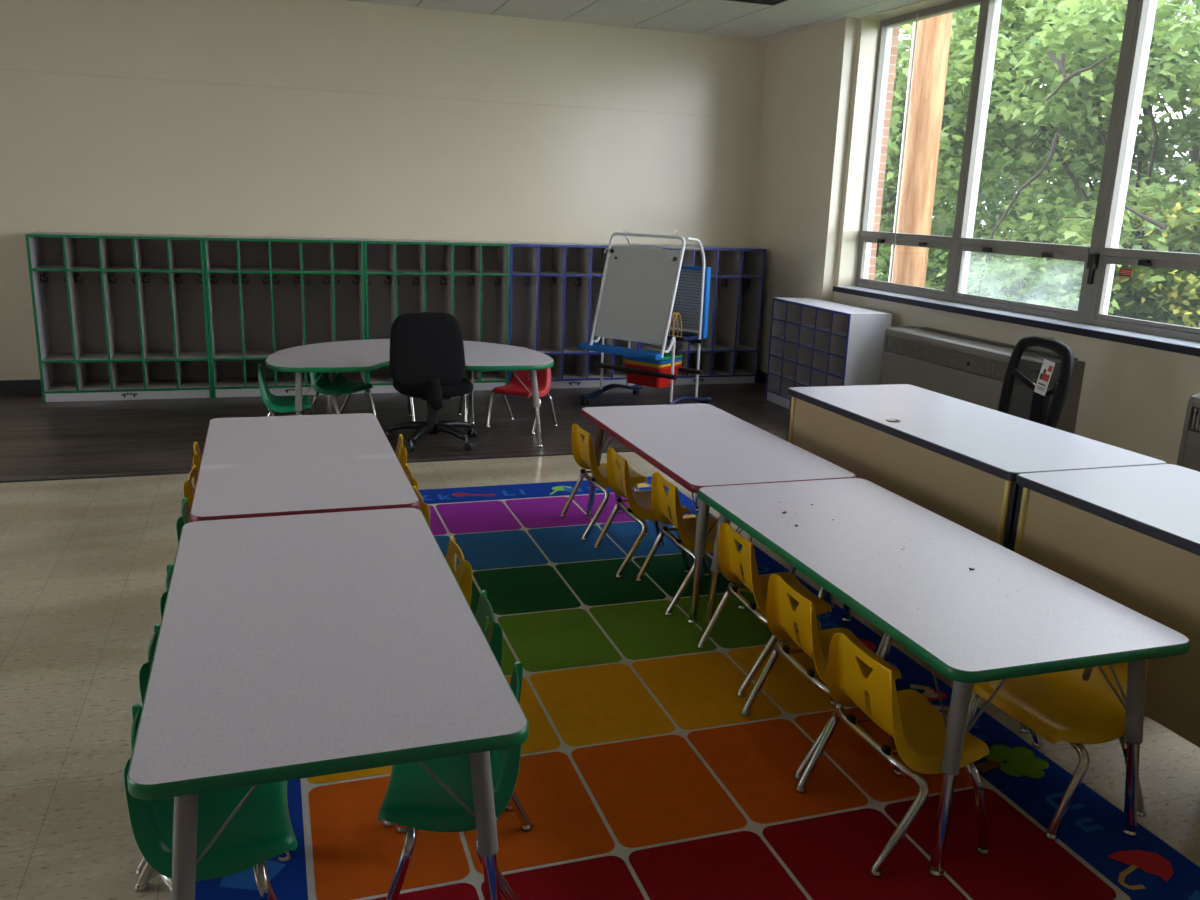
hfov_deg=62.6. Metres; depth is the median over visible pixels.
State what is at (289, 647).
table
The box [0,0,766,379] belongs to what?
wall
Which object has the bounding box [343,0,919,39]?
ceiling
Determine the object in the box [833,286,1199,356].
window sill
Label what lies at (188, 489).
child chair
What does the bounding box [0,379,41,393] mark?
baseboard
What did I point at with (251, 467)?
table
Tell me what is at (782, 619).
child chair
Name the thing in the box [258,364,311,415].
child chair
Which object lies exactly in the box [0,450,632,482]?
trim
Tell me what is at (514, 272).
shelf
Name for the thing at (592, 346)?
marker tray
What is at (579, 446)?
child chair
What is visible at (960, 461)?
desk
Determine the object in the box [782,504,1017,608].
dirt specks
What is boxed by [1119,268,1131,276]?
warning sticker
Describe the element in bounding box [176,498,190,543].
child chair
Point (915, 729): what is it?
child chair
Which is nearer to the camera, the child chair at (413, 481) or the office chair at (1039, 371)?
the child chair at (413, 481)
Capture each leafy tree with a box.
[885,5,1177,250]
[931,109,1170,313]
[935,0,1199,321]
[1032,107,1199,320]
[1082,87,1199,327]
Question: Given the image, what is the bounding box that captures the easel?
[578,228,711,405]
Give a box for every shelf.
[32,265,201,269]
[42,351,206,360]
[209,267,360,271]
[214,350,279,357]
[367,269,506,273]
[512,270,602,274]
[523,345,627,352]
[642,344,755,350]
[711,273,757,275]
[765,298,891,408]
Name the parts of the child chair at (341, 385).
leg, leg, leg, leg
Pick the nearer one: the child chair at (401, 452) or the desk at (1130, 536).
the desk at (1130, 536)
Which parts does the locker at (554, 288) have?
panel, panel, panel, panel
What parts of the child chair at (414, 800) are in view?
leg, leg, leg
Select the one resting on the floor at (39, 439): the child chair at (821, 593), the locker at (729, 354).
the locker at (729, 354)
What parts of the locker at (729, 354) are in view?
panel, panel, panel, panel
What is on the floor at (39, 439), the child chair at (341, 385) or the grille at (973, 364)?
the child chair at (341, 385)
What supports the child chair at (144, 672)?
on the area rug
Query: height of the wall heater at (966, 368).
0.804 m
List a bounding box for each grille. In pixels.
[887,336,1007,379]
[1191,408,1199,430]
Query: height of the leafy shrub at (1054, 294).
2.290 m
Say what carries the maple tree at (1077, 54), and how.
on the ground
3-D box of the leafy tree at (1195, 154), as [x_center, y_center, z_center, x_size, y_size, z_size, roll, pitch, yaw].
[8.746,-4.532,14.678,5.664,7.464,11.707,-3,15,-18]
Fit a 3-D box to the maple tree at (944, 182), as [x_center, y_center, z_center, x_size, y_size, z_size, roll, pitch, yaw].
[4.197,-4.056,14.865,4.066,6.086,6.549,-1,15,-13]
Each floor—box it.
[0,381,788,480]
[0,452,1199,899]
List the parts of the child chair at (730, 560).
leg, leg, leg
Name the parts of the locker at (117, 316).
panel, panel, panel, panel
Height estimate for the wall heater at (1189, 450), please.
0.804 m
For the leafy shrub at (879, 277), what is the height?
1.990 m
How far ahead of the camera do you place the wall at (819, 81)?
7.93 m
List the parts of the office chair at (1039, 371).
panel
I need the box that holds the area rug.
[195,476,1199,899]
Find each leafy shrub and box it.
[875,266,944,289]
[937,256,1119,314]
[1184,310,1199,327]
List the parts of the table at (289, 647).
leg, leg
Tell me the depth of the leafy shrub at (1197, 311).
8.43 m
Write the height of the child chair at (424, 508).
0.509 m
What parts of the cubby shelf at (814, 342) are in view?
panel, shelf, shelf, shelf, shelf, shelf, panel, panel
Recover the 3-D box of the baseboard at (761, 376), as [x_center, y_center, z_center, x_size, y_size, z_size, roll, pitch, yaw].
[1.599,-0.615,8.977,0.008,0.103,1.293,-3,15,-18]
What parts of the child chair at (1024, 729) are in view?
leg, leg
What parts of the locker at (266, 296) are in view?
panel, panel, panel, panel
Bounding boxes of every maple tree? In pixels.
[874,0,1059,292]
[898,0,1199,327]
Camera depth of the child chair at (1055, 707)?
2.70 m
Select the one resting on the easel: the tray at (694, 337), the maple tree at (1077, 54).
the tray at (694, 337)
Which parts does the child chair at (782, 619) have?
leg, leg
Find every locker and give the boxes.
[25,232,212,401]
[203,235,366,397]
[361,239,509,392]
[504,242,639,387]
[639,245,765,384]
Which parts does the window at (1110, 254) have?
sash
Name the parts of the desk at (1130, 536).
panel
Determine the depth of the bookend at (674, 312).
7.73 m
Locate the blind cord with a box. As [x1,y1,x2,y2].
[890,14,917,280]
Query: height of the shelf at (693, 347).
0.018 m
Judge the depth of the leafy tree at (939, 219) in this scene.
22.48 m
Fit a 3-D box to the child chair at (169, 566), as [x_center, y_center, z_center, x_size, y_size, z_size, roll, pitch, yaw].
[-1.125,0.605,2.935,0.354,0.509,0.420,-3,15,-19]
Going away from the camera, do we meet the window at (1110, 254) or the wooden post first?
the window at (1110, 254)
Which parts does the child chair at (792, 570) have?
leg, leg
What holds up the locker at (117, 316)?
on the floor at (39, 439)
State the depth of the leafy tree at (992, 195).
17.99 m
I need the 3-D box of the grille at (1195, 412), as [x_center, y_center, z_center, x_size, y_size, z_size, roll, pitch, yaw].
[3.117,0.045,4.009,0.016,0.107,1.640,-3,15,-18]
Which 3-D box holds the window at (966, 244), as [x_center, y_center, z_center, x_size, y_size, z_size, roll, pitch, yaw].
[2.761,-1.892,6.211,0.145,2.045,1.295,-3,15,-18]
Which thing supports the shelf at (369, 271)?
attached to the locker at (469, 281)
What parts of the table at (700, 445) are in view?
leg, leg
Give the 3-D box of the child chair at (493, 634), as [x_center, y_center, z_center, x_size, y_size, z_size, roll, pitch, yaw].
[-0.434,0.676,2.721,0.354,0.509,0.420,-2,15,-15]
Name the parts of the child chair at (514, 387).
leg, leg, leg, leg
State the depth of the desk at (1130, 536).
3.03 m
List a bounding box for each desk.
[787,384,1166,549]
[1010,464,1199,747]
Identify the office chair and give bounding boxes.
[385,312,476,452]
[997,336,1073,427]
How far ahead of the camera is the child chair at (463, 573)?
3.06 m
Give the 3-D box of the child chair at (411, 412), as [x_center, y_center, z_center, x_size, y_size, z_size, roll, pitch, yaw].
[-1.181,-0.465,7.165,0.420,0.509,0.354,-2,15,-16]
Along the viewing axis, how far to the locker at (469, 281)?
8.35 m
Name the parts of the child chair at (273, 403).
leg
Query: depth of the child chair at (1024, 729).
3.36 m
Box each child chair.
[124,703,296,899]
[136,623,289,875]
[160,563,172,617]
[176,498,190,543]
[183,465,197,508]
[193,442,201,472]
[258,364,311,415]
[308,372,376,416]
[377,661,532,899]
[383,590,513,826]
[395,434,406,469]
[404,464,417,489]
[407,394,467,421]
[413,486,429,526]
[445,537,471,605]
[486,368,557,434]
[560,423,649,540]
[593,447,690,577]
[635,472,745,615]
[697,522,830,696]
[740,574,900,780]
[741,535,795,574]
[795,633,989,877]
[817,586,886,655]
[879,635,1029,733]
[965,659,1147,840]
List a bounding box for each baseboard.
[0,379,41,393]
[757,370,766,383]
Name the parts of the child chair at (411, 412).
leg, leg, leg, leg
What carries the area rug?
on the floor at (84, 562)
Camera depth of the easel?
7.68 m
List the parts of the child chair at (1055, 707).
leg, leg, leg, leg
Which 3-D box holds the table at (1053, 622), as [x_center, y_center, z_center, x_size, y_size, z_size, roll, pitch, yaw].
[0.917,0.586,3.141,0.718,0.571,1.538,-3,15,-18]
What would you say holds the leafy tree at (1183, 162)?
on the ground
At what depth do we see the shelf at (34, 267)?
7.44 m
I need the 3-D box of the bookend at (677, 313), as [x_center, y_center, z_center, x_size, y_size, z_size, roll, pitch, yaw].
[0.607,-0.976,7.726,0.007,0.196,0.127,13,18,37]
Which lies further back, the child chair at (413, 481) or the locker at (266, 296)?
the locker at (266, 296)
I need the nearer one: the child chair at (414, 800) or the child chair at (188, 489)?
the child chair at (414, 800)
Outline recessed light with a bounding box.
[726,0,787,5]
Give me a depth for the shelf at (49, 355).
7.59 m
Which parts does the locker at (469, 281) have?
panel, panel, panel, panel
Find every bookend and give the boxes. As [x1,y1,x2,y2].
[669,312,677,336]
[672,313,681,336]
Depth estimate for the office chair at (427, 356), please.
6.08 m
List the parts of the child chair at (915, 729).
leg, leg, leg, leg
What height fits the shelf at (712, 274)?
0.018 m
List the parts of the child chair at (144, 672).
leg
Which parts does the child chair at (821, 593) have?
leg, leg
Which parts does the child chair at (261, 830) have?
leg, leg, leg, leg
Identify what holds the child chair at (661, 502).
on the area rug
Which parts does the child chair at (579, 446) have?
leg, leg, leg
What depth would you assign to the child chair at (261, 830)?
2.05 m
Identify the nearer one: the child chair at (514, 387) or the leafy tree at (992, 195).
the child chair at (514, 387)
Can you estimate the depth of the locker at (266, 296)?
8.01 m
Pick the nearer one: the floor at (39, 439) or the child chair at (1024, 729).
the child chair at (1024, 729)
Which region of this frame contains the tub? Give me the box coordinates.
[623,349,681,387]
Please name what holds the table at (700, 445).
on the area rug
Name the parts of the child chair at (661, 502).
leg, leg, leg, leg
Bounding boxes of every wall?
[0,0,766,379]
[753,0,1199,464]
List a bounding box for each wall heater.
[879,326,1084,433]
[1177,393,1199,471]
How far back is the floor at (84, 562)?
3.28 m
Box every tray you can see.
[578,342,663,360]
[667,332,703,343]
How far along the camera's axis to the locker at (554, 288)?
8.69 m
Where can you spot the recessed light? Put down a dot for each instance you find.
(765, 2)
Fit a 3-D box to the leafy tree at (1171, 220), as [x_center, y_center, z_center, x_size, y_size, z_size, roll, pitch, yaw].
[7.058,-2.056,8.802,3.664,5.374,4.995,-3,15,-20]
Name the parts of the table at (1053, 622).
leg, leg, leg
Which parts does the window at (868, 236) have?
sash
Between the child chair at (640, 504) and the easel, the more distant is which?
the easel
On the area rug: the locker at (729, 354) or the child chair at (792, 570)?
the child chair at (792, 570)
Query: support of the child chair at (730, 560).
on the area rug
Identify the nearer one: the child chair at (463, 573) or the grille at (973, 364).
the child chair at (463, 573)
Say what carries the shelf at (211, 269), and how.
attached to the locker at (266, 296)
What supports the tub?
on the easel
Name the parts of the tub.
storage tub, storage tub, storage tub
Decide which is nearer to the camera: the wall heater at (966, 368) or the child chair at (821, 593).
the child chair at (821, 593)
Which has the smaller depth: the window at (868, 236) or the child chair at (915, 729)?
the child chair at (915, 729)
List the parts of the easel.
post, clip knob, frame, frame, post, clip knob, clamp knob, board frame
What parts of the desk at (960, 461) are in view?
panel, modesty panel, panel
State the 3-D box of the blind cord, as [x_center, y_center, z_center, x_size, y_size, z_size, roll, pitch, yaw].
[2.289,-2.245,7.433,0.018,1.930,0.034,-3,15,-18]
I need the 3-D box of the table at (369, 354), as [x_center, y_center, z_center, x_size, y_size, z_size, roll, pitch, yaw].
[-1.311,-0.410,6.845,1.852,0.550,1.264,-2,15,-15]
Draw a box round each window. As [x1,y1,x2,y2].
[855,0,985,301]
[950,0,1138,323]
[1088,0,1199,342]
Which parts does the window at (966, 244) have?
sash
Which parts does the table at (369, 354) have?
leg, leg, leg, leg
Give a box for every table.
[127,508,528,899]
[190,413,418,522]
[266,339,553,446]
[581,403,855,623]
[698,478,1189,876]
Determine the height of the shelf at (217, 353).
0.018 m
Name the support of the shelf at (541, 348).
attached to the locker at (554, 288)
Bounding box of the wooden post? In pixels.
[888,12,952,286]
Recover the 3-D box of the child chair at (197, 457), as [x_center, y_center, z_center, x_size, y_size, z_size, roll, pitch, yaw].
[-1.625,0.229,4.353,0.354,0.509,0.420,-4,15,-21]
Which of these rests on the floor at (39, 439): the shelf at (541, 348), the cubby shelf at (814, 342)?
the cubby shelf at (814, 342)
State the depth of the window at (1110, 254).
5.56 m
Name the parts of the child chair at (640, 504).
leg, leg, leg, leg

